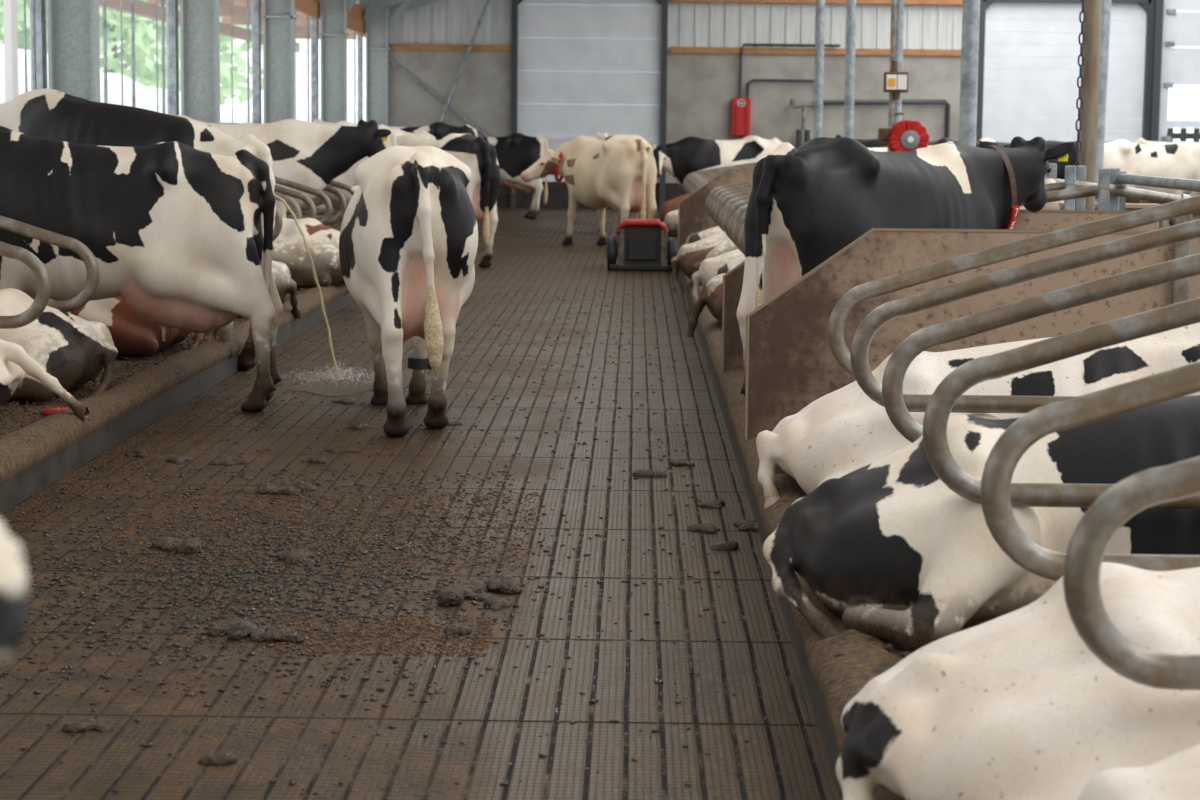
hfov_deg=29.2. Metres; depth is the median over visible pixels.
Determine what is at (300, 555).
clump
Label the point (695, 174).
divider
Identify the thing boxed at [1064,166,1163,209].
divider
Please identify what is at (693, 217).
board
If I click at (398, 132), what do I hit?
cow
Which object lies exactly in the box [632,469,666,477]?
clump
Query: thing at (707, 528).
clump
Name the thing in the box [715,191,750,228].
divider
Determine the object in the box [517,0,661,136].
door
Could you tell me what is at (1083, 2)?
chain
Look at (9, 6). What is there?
window
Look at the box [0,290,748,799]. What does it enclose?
crumbs
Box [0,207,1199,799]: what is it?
floor
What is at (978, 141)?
cow
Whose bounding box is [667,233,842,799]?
baseboard
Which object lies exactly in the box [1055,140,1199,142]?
rail
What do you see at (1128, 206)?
board
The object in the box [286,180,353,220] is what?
divider
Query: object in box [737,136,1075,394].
cow
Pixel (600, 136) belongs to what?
cow
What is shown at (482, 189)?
cow
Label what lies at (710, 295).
cow
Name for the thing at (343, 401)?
clump
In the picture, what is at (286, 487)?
clump
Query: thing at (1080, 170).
divider
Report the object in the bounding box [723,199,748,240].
divider
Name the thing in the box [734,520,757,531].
clump
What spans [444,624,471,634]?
clump
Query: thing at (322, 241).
cow
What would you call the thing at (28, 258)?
divider
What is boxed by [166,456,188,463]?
clump
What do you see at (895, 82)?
switch box
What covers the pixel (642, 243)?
robot
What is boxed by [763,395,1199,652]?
cow
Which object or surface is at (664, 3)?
trim
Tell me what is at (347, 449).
clump
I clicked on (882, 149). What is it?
cow
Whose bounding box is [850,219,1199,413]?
divider
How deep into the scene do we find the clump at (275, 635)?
6.84 m
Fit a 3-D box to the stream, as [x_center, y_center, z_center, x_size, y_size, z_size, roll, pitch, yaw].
[-1.786,-0.679,13.841,0.432,1.134,0.026,-1,7,-13]
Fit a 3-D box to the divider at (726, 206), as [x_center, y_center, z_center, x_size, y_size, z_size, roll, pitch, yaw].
[2.114,-1.623,20.661,2.085,1.160,0.085,1,7,1]
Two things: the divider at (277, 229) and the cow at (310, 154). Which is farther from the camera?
the cow at (310, 154)
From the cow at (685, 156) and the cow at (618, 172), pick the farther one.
the cow at (685, 156)
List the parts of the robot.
rail, panel, rail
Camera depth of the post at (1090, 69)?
14.68 m
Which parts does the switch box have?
warning plate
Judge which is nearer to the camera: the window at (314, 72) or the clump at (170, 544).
the clump at (170, 544)
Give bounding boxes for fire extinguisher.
[731,98,750,136]
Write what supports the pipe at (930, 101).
attached to the wall at (701, 87)
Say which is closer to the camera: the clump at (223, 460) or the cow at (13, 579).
the cow at (13, 579)
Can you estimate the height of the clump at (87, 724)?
0.035 m
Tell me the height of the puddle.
0.016 m
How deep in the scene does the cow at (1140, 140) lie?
38.79 m
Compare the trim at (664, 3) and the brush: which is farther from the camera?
the trim at (664, 3)
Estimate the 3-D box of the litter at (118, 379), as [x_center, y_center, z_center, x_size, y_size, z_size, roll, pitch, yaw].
[-2.995,-0.415,14.599,1.294,0.021,11.007,1,7,1]
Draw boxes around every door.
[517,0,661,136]
[532,136,659,182]
[982,2,1146,142]
[1159,0,1199,141]
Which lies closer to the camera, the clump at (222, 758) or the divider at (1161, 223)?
the clump at (222, 758)
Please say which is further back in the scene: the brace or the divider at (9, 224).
the brace
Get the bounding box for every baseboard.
[497,182,1193,214]
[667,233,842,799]
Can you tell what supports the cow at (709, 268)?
on the bedding at (833, 676)
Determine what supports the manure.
on the floor
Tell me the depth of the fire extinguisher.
45.41 m
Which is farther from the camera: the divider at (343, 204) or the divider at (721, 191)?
the divider at (721, 191)
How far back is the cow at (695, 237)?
22.20 m
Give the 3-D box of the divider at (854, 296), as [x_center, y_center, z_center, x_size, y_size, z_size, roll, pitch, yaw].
[1.933,-0.338,8.942,2.088,1.320,0.085,1,7,1]
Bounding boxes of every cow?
[0,89,275,369]
[0,126,282,411]
[0,288,117,401]
[0,339,89,427]
[0,521,27,659]
[26,293,202,356]
[176,115,390,217]
[238,260,301,318]
[239,121,396,211]
[272,218,350,296]
[313,119,476,139]
[316,128,435,227]
[339,146,477,435]
[396,133,500,266]
[477,133,548,218]
[521,135,656,249]
[591,132,648,234]
[652,135,782,185]
[657,193,689,221]
[662,209,677,247]
[671,231,737,293]
[680,226,722,276]
[686,179,1063,336]
[692,249,744,301]
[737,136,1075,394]
[756,322,1199,507]
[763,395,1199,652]
[835,135,958,147]
[836,562,1199,799]
[868,142,953,151]
[976,140,1046,174]
[981,138,1078,179]
[1077,744,1199,799]
[1103,140,1199,225]
[1135,138,1199,219]
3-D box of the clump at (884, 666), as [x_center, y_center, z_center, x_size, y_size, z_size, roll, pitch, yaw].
[0.788,0.668,5.619,0.235,0.055,0.264,3,7,19]
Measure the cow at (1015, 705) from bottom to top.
1.102 m
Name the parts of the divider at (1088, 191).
post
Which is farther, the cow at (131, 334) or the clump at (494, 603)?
the cow at (131, 334)
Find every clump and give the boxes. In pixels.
[61,717,114,732]
[126,448,147,456]
[152,537,202,554]
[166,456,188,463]
[197,752,237,765]
[207,618,274,639]
[209,456,247,465]
[249,628,304,642]
[256,480,316,494]
[275,548,315,564]
[300,456,325,463]
[326,446,358,453]
[331,398,355,403]
[348,422,369,429]
[434,580,493,606]
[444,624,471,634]
[447,420,463,425]
[483,574,521,594]
[484,597,511,609]
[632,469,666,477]
[669,458,694,465]
[687,523,719,533]
[697,500,724,508]
[711,541,738,550]
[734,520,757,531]
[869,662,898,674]
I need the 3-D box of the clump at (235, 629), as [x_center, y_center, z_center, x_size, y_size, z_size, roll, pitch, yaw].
[-1.099,0.699,6.971,0.172,0.058,0.191,5,8,30]
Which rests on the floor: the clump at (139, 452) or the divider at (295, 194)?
the clump at (139, 452)
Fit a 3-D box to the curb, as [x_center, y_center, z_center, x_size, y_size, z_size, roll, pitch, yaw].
[-2.234,-0.748,18.777,0.042,0.125,32.600,1,7,1]
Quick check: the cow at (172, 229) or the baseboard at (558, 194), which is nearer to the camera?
the cow at (172, 229)
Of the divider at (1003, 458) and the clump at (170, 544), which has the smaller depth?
the divider at (1003, 458)
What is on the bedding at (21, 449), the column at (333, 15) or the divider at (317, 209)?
the divider at (317, 209)
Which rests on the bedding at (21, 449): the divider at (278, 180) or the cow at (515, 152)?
the divider at (278, 180)
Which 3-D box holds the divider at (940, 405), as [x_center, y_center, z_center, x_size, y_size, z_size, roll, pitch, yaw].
[1.887,0.008,5.973,2.088,1.320,0.085,1,7,1]
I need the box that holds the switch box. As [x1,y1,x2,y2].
[883,61,908,99]
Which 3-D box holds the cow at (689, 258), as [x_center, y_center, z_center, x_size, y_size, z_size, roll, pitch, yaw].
[1.983,-1.475,20.021,2.726,1.103,1.080,1,7,6]
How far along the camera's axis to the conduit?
45.32 m
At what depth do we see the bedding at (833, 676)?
6.17 m
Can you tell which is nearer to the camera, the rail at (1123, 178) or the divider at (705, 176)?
the rail at (1123, 178)
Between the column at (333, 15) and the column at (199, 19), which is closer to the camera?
the column at (199, 19)
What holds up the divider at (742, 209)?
on the bedding at (833, 676)
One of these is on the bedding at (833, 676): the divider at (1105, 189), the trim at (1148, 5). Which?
the divider at (1105, 189)
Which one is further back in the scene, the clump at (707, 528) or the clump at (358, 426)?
the clump at (358, 426)
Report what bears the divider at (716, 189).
on the bedding at (833, 676)
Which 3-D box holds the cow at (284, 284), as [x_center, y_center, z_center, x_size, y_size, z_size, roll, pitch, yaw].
[-3.330,-1.073,16.645,2.324,0.972,1.074,2,7,9]
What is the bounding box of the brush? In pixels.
[878,120,928,151]
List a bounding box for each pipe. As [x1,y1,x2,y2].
[746,79,813,97]
[813,99,949,137]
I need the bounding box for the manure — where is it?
[0,395,540,656]
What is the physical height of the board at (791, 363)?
0.930 m
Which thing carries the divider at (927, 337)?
on the bedding at (833, 676)
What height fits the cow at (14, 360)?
0.970 m
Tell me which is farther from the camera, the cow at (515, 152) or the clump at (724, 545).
the cow at (515, 152)
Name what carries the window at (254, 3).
in the wall
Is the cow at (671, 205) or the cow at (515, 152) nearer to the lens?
the cow at (671, 205)
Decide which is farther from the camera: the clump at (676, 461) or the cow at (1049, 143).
the cow at (1049, 143)
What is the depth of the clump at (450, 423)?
11.92 m
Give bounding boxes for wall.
[388,0,962,50]
[388,50,960,182]
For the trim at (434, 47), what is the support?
attached to the wall at (690, 24)
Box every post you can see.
[813,0,824,138]
[844,0,855,138]
[888,0,903,151]
[959,0,979,146]
[1078,0,1101,209]
[1095,0,1110,202]
[1171,214,1191,304]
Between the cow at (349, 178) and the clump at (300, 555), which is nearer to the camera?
the clump at (300, 555)
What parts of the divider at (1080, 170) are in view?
post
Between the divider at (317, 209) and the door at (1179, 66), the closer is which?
the divider at (317, 209)
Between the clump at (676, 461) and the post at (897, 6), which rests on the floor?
the clump at (676, 461)
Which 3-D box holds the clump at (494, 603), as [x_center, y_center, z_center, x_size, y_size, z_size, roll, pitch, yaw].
[-0.329,0.661,7.393,0.094,0.049,0.122,1,7,1]
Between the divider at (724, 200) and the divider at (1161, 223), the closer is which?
the divider at (1161, 223)
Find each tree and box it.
[0,0,118,53]
[19,0,262,105]
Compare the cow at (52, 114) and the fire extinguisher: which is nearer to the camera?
the cow at (52, 114)
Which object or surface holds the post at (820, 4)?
on the floor
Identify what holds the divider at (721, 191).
on the bedding at (833, 676)
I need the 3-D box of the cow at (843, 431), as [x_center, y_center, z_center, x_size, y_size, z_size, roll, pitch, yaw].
[1.942,-0.111,8.403,2.725,1.108,1.079,1,7,6]
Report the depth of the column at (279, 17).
31.22 m
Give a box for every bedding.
[0,221,347,482]
[677,243,911,799]
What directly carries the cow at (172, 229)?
on the floor
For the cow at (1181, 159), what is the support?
on the floor
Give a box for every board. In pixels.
[678,169,753,250]
[721,209,1153,373]
[744,228,1199,439]
[1059,203,1159,229]
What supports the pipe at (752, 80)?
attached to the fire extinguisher
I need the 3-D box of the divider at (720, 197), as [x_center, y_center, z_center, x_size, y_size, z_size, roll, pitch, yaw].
[2.146,-1.859,22.687,2.085,1.160,0.085,1,7,1]
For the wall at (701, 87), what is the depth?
45.58 m
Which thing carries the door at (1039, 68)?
in the wall at (701, 87)
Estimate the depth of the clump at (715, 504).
9.39 m
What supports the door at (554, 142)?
in the wall at (701, 87)
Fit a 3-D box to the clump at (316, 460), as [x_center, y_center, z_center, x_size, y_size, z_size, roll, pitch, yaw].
[-1.316,0.281,10.556,0.116,0.047,0.107,1,7,1]
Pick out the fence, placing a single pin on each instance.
(1183, 135)
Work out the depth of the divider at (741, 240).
16.60 m
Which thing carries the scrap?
on the bedding at (21, 449)
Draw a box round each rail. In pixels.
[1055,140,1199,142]
[1117,171,1199,209]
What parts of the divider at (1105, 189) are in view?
post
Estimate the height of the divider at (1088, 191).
1.160 m
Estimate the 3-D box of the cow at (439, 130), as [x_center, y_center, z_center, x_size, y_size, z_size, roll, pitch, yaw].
[-3.053,-3.258,32.926,2.671,1.504,0.721,1,7,4]
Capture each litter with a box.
[0,287,313,437]
[739,403,910,683]
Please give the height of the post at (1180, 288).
1.020 m
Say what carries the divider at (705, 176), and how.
on the bedding at (833, 676)
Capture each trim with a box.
[99,0,356,51]
[261,0,365,37]
[346,0,438,29]
[388,0,962,55]
[510,0,667,208]
[976,0,1154,140]
[1149,0,1163,140]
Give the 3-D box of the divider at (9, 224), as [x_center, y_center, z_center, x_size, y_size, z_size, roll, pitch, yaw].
[-3.636,-0.745,11.912,2.088,1.320,0.085,1,7,1]
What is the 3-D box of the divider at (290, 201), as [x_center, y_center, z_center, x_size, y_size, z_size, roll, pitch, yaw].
[-3.621,-1.677,19.898,2.088,1.320,0.085,1,7,1]
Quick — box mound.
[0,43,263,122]
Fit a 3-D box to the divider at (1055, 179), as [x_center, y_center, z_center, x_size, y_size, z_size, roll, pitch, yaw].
[3.972,-1.004,15.528,2.085,1.160,0.085,1,7,1]
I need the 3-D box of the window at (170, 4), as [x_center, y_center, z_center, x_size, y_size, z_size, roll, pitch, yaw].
[-4.803,-3.630,22.720,0.101,1.720,5.740,1,7,1]
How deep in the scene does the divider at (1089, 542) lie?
4.00 m
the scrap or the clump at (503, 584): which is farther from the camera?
the scrap
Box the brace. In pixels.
[388,0,490,136]
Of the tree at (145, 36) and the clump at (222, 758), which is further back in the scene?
the tree at (145, 36)
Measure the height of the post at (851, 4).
6.200 m
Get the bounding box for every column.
[47,0,99,101]
[180,0,219,123]
[263,0,297,122]
[320,0,348,207]
[366,8,389,125]
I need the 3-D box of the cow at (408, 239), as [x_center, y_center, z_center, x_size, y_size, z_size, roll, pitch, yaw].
[-1.060,-0.660,12.475,0.704,1.441,2.527,0,7,-6]
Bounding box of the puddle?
[290,366,432,395]
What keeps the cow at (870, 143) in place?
on the floor
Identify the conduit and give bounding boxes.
[739,43,839,97]
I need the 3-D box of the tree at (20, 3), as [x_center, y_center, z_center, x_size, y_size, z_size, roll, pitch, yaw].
[-18.763,-12.303,62.626,13.154,12.775,13.569,4,7,25]
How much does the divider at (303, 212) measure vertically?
1.320 m
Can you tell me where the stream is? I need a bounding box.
[273,193,338,379]
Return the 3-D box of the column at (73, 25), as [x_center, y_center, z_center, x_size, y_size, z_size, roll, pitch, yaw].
[-4.524,-2.728,19.891,0.440,3.750,0.200,1,7,1]
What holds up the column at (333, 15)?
on the floor
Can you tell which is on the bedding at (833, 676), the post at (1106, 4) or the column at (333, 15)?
the post at (1106, 4)
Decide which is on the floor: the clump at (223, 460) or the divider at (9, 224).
the clump at (223, 460)
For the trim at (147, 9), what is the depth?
34.75 m
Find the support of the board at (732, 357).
on the bedding at (833, 676)
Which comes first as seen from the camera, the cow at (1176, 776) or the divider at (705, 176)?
the cow at (1176, 776)
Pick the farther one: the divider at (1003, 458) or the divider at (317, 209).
the divider at (317, 209)
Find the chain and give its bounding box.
[1074,0,1085,165]
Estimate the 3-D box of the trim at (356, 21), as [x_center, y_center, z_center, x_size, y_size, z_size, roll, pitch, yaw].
[-4.823,-4.559,21.192,0.160,0.520,49.000,1,7,1]
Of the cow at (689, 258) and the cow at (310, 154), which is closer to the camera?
the cow at (689, 258)
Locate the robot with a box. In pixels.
[606,219,677,269]
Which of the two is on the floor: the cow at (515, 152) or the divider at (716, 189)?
the cow at (515, 152)
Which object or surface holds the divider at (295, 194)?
on the bedding at (21, 449)
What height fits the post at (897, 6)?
6.200 m
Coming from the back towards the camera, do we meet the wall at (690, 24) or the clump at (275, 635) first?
the wall at (690, 24)
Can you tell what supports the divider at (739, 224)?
on the bedding at (833, 676)
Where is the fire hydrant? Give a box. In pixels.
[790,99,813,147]
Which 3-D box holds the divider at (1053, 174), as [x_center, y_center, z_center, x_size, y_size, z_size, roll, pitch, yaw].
[2.035,-1.033,15.596,2.085,1.160,0.085,1,7,1]
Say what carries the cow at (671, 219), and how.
on the bedding at (833, 676)
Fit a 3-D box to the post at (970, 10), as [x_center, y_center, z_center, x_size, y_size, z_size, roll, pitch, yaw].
[3.123,-4.001,19.220,0.280,6.200,0.280,1,7,1]
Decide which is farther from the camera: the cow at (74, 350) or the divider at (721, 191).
the divider at (721, 191)
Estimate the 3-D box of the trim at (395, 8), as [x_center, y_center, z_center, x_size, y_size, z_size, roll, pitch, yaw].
[0.506,-7.106,29.411,10.400,4.450,31.640,1,7,1]
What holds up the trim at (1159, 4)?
attached to the wall at (701, 87)
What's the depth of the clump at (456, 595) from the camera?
7.49 m
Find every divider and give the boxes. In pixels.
[0,216,98,311]
[0,241,50,328]
[273,206,282,240]
[274,176,331,224]
[274,184,315,218]
[274,192,301,218]
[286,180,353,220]
[286,211,338,214]
[301,208,337,211]
[316,185,346,224]
[683,162,756,193]
[684,164,755,193]
[686,166,754,193]
[688,168,753,192]
[690,176,715,193]
[692,179,711,192]
[706,181,752,216]
[709,184,751,219]
[712,187,751,224]
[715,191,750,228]
[719,195,749,231]
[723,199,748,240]
[728,204,747,244]
[733,212,745,252]
[739,226,744,255]
[828,195,1199,375]
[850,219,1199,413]
[882,253,1199,442]
[922,297,1199,508]
[981,361,1199,580]
[1020,168,1119,209]
[1045,165,1085,209]
[1045,175,1160,204]
[1046,163,1056,178]
[1063,456,1199,689]
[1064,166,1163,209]
[1095,197,1165,228]
[1097,168,1189,209]
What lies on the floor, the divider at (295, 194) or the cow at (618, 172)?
the cow at (618, 172)
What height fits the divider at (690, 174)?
1.160 m
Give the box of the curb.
[0,293,354,512]
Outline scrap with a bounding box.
[41,407,68,415]
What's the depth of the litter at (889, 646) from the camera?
5.84 m
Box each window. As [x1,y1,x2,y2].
[3,0,43,102]
[43,0,176,115]
[176,0,259,122]
[259,0,317,122]
[317,18,362,123]
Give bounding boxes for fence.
[1167,128,1199,141]
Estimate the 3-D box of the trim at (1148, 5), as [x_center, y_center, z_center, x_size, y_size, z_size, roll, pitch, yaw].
[9.150,-5.838,45.443,3.420,4.300,0.140,1,7,1]
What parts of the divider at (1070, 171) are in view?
post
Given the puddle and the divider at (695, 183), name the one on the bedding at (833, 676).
the divider at (695, 183)
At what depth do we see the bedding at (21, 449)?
11.42 m
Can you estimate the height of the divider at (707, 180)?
1.160 m
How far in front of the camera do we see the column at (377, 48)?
43.01 m

